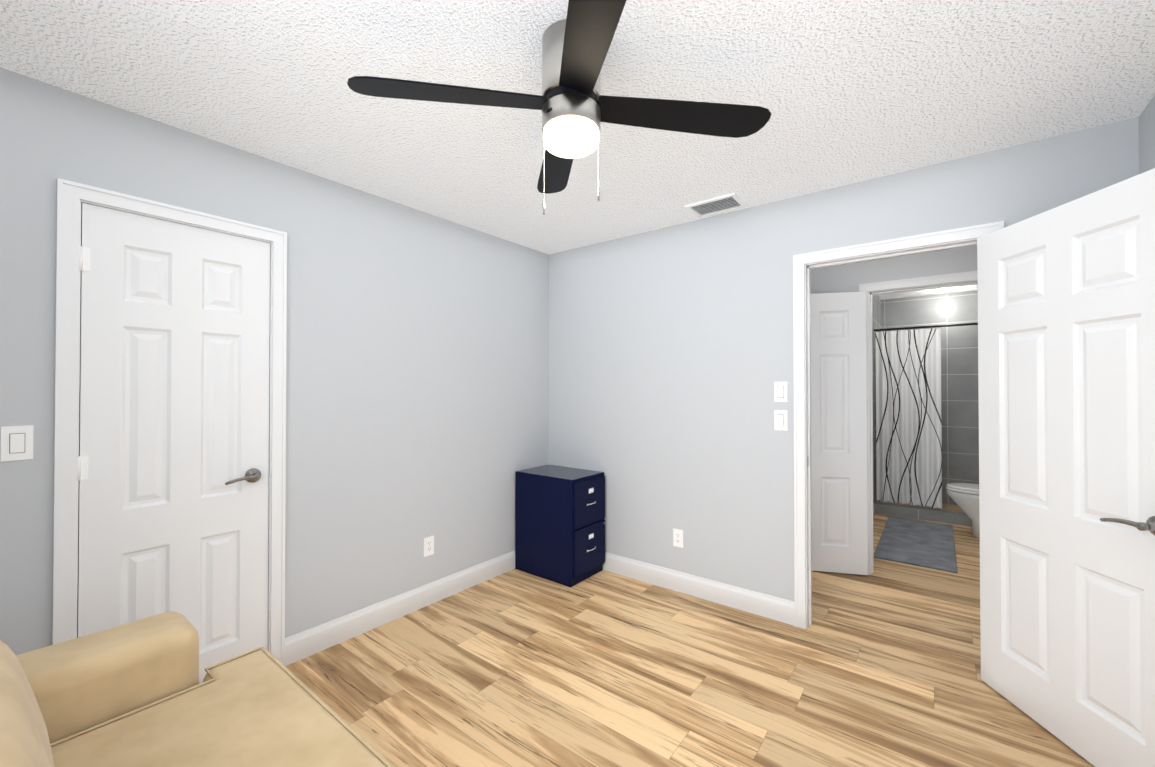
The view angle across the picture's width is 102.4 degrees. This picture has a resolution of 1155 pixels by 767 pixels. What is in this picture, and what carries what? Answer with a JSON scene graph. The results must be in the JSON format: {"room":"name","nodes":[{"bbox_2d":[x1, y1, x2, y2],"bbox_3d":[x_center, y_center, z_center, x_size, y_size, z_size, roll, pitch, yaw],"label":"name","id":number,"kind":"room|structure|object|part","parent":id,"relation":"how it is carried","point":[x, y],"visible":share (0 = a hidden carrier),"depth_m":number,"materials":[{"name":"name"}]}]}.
{"room":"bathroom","nodes":[
{"label":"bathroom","id":0,"kind":"room"},
{"bbox_2d":[0,67,548,654],"bbox_3d":[-1.295,0.152,2.532,0.120,2.440,3.540,0,-1,38],"label":"wall","id":1,"kind":"structure","parent":0,"point":[416,377],"depth_m":2.47,"materials":[{"name":"grey paint"}]},
{"bbox_2d":[1,425,33,461],"bbox_3d":[-1.935,0.206,1.603,0.009,0.118,0.072,0,-1,38],"label":"light switch","id":2,"kind":"object","parent":1,"relation":"attached to","point":[16,442],"visible":1,"depth_m":1.60,"materials":[{"name":"white plastic"}]},
{"bbox_2d":[52,178,286,665],"bbox_3d":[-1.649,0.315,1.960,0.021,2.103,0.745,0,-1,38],"label":"door frame","id":3,"kind":"structure","parent":1,"relation":"attached to","point":[71,195],"depth_m":1.71,"materials":[{"name":"white paint"}]},
{"bbox_2d":[77,203,269,683],"bbox_3d":[-1.678,0.342,1.975,0.170,2.030,0.628,0,-1,38],"label":"closet door","id":4,"kind":"structure","parent":1,"relation":"in","point":[173,472],"depth_m":1.94,"materials":[{"name":"white paint"}]},
{"bbox_2d":[285,550,514,665],"bbox_3d":[-0.827,1.311,3.015,0.014,0.130,1.945,0,-1,38],"label":"baseboard","id":5,"kind":"structure","parent":1,"relation":"attached to","point":[312,641],"depth_m":2.67,"materials":[{"name":"white paint"}]},
{"bbox_2d":[424,536,433,556],"bbox_3d":[-0.926,1.015,2.895,0.008,0.115,0.070,0,-1,38],"label":"outlet","id":6,"kind":"object","parent":1,"relation":"attached to","point":[428,546],"visible":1,"depth_m":2.89,"materials":[{"name":"white plastic"}]},
{"bbox_2d":[0,0,1154,299],"bbox_3d":[1.125,-1.102,3.195,4.800,0.080,7.540,0,-1,38],"label":"ceiling","id":7,"kind":"structure","parent":0,"point":[846,92],"depth_m":1.67,"materials":[{"name":"white paint"}]},
{"bbox_2d":[347,0,770,214],"bbox_3d":[-0.020,-0.805,1.460,0.995,0.546,0.995,0,-1,38],"label":"fan","id":8,"kind":"object","parent":7,"relation":"hanging from","point":[574,105],"visible":1,"depth_m":1.40,"materials":[{"name":"black wood"}]},
{"bbox_3d":[-0.378,-0.874,1.408,0.462,0.034,0.472,0,-1,38],"label":"blade","id":9,"kind":"part","parent":8,"relation":"part of","materials":[{"name":"black wood"}]},
{"bbox_3d":[-0.073,-0.870,1.819,0.472,0.034,0.462,0,-1,38],"label":"blade","id":10,"kind":"part","parent":8,"relation":"part of","materials":[{"name":"black wood"}]},
{"bbox_3d":[0.033,-0.877,1.103,0.472,0.034,0.462,0,-1,38],"label":"blade","id":11,"kind":"part","parent":8,"relation":"part of","materials":[{"name":"black wood"}]},
{"bbox_3d":[0.339,-0.873,1.514,0.462,0.034,0.472,0,-1,38],"label":"blade","id":12,"kind":"part","parent":8,"relation":"part of","materials":[{"name":"black wood"}]},
{"bbox_2d":[685,193,747,217],"bbox_3d":[0.828,-1.060,2.773,0.300,0.012,0.220,0,-1,38],"label":"ceiling vent","id":13,"kind":"object","parent":7,"relation":"in","point":[719,204],"visible":1,"depth_m":2.77,"materials":[{"name":"white metal"}]},
{"bbox_2d":[939,288,955,290],"bbox_3d":[4.088,-1.041,5.134,0.150,0.006,0.150,0,-1,38],"label":"recessed light","id":14,"kind":"object","parent":7,"relation":"in","point":[945,289],"visible":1,"depth_m":5.14,"materials":[{"name":"white"}]},
{"bbox_2d":[285,501,1094,766],"bbox_3d":[1.125,1.408,3.172,4.800,0.060,7.540,0,-1,38],"label":"floor","id":15,"kind":"structure","parent":0,"point":[880,666],"depth_m":2.15,"materials":[{"name":"brown wood"}]},
{"bbox_2d":[0,611,394,766],"bbox_3d":[-0.717,0.944,0.694,2.040,0.821,1.000,0,-1,38],"label":"sofa","id":16,"kind":"object","parent":15,"relation":"on","point":[134,694],"visible":1,"depth_m":1.22,"materials":[{"name":"beige leather"}]},
{"bbox_2d":[0,640,54,766],"bbox_3d":[-1.126,0.731,0.805,0.770,0.392,0.305,0,-1,38],"label":"cushion","id":17,"kind":"object","parent":16,"relation":"on","point":[25,710],"depth_m":0.87,"materials":[{"name":"beige leather"}]},
{"bbox_3d":[-1.486,0.907,1.172,0.240,0.345,0.810,0,-1,38],"label":"arm","id":18,"kind":"part","parent":16,"relation":"part of"},
{"bbox_2d":[51,651,386,766],"bbox_3d":[-0.649,0.976,0.780,1.720,0.150,0.780,0,-1,38],"label":"seat cushion","id":19,"kind":"object","parent":16,"relation":"on","point":[249,710],"depth_m":1.21,"materials":[{"name":"beige leather"}]},
{"bbox_2d":[515,465,604,586],"bbox_3d":[-0.116,1.017,3.428,0.588,0.726,0.380,0,-1,38],"label":"file cabinet","id":20,"kind":"object","parent":15,"relation":"on","point":[559,525],"visible":1,"depth_m":3.27,"materials":[{"name":"blue metal"}]},
{"bbox_2d":[874,516,957,572],"bbox_3d":[2.994,1.379,4.094,0.520,0.014,1.450,0,-1,38],"label":"bath mat","id":21,"kind":"object","parent":15,"relation":"on","point":[925,544],"visible":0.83,"depth_m":3.95,"materials":[{"name":"grey fabric"}]},
{"bbox_2d":[874,501,971,526],"bbox_3d":[3.741,1.341,4.655,1.284,0.100,0.148,0,-1,38],"label":"sill","id":22,"kind":"structure","parent":15,"relation":"on","point":[932,514],"depth_m":4.74,"materials":[{"name":"grey tile"}]},
{"bbox_2d":[946,483,979,537],"bbox_3d":[3.724,0.989,4.157,0.670,0.795,0.440,0,-1,38],"label":"toilet","id":23,"kind":"object","parent":15,"relation":"on","point":[964,497],"visible":0.29,"depth_m":4.18,"materials":[{"name":"white ceramic"}]},
{"bbox_3d":[3.661,0.962,4.207,0.510,0.053,0.370,0,-1,38],"label":"seat","id":24,"kind":"part","parent":23,"relation":"part of","materials":[{"name":"white plastic"}]},
{"bbox_2d":[549,117,1138,600],"bbox_3d":[1.097,0.154,2.838,3.280,2.440,0.120,0,-1,38],"label":"wall","id":25,"kind":"structure","parent":0,"point":[669,357],"depth_m":2.92,"materials":[{"name":"grey paint"}]},
{"bbox_2d":[673,528,682,547],"bbox_3d":[0.668,1.027,3.082,0.070,0.115,0.008,0,-1,38],"label":"outlet","id":26,"kind":"object","parent":25,"relation":"attached to","point":[677,537],"visible":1,"depth_m":3.08,"materials":[{"name":"white plastic"}]},
{"bbox_2d":[603,552,794,625],"bbox_3d":[0.498,1.313,3.208,1.868,0.130,0.014,0,-1,38],"label":"baseboard","id":27,"kind":"structure","parent":25,"relation":"attached to","point":[764,605],"depth_m":2.95,"materials":[{"name":"white paint"}]},
{"bbox_2d":[774,410,787,430],"bbox_3d":[1.179,0.213,2.692,0.072,0.118,0.009,0,-1,38],"label":"light switch","id":28,"kind":"object","parent":25,"relation":"attached to","point":[780,419],"visible":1,"depth_m":2.69,"materials":[{"name":"white plastic"}]},
{"bbox_2d":[774,382,787,401],"bbox_3d":[1.179,0.048,2.693,0.072,0.118,0.009,0,-1,38],"label":"light switch","id":29,"kind":"object","parent":25,"relation":"attached to","point":[780,391],"visible":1,"depth_m":2.69,"materials":[{"name":"white plastic"}]},
{"bbox_2d":[793,221,1003,628],"bbox_3d":[1.627,0.319,2.424,0.888,2.103,0.162,0,-1,38],"label":"door frame","id":30,"kind":"structure","parent":25,"relation":"attached to","point":[800,261],"depth_m":2.61,"materials":[{"name":"white paint"}]},
{"bbox_2d":[977,168,1154,766],"bbox_3d":[1.851,0.340,1.757,0.170,2.030,0.770,0,-1,3],"label":"bedroom door","id":31,"kind":"structure","parent":25,"relation":"in","point":[1066,343],"depth_m":1.71,"materials":[{"name":"white paint"}]},
{"bbox_2d":[872,295,883,502],"bbox_3d":[3.467,0.178,5.372,0.012,2.440,0.930,0,-1,38],"label":"wall tile","id":32,"kind":"structure","parent":0,"point":[877,304],"depth_m":5.14,"materials":[{"name":"grey tile"}]},
{"bbox_2d":[874,323,977,508],"bbox_3d":[3.744,0.336,4.670,1.282,1.861,0.074,0,-1,38],"label":"shower curtain","id":33,"kind":"object","parent":32,"relation":"hanging from","point":[908,426],"visible":0.98,"depth_m":4.87,"materials":[{"name":"grey fabric"}]},
{"bbox_3d":[3.743,-0.584,4.677,1.282,0.022,0.022,0,-1,38],"label":"rod","id":34,"kind":"part","parent":33,"relation":"part of","materials":[{"name":"grey metal"}]},
{"bbox_2d":[811,245,976,293],"bbox_3d":[2.174,0.160,3.394,3.400,2.440,0.120,0,-1,38],"label":"wall","id":35,"kind":"structure","parent":0,"point":[850,277],"depth_m":3.29,"materials":[{"name":"grey paint"}]},
{"bbox_2d":[811,291,867,574],"bbox_3d":[1.727,0.355,3.425,0.720,2.030,0.170,0,-1,14],"label":"bathroom door","id":36,"kind":"structure","parent":35,"relation":"in","point":[839,433],"depth_m":3.37,"materials":[{"name":"white paint"}]},
{"bbox_2d":[859,271,977,574],"bbox_3d":[2.437,0.326,3.188,0.838,2.103,0.162,0,-1,38],"label":"door frame","id":37,"kind":"structure","parent":35,"relation":"attached to","point":[931,280],"depth_m":3.35,"materials":[{"name":"white paint"}]},
{"bbox_2d":[884,290,978,505],"bbox_3d":[4.306,0.178,5.410,1.290,2.440,0.120,0,-1,38],"label":"wall tile","id":38,"kind":"structure","parent":0,"point":[959,405],"depth_m":5.32,"materials":[{"name":"grey tile"}]},
{"bbox_2d":[1139,95,1154,173],"bbox_3d":[1.258,0.133,0.471,0.120,2.440,3.420,0,-1,38],"label":"wall","id":39,"kind":"structure","parent":0,"point":[1147,139],"depth_m":1.79,"materials":[{"name":"grey paint"}]}
]}

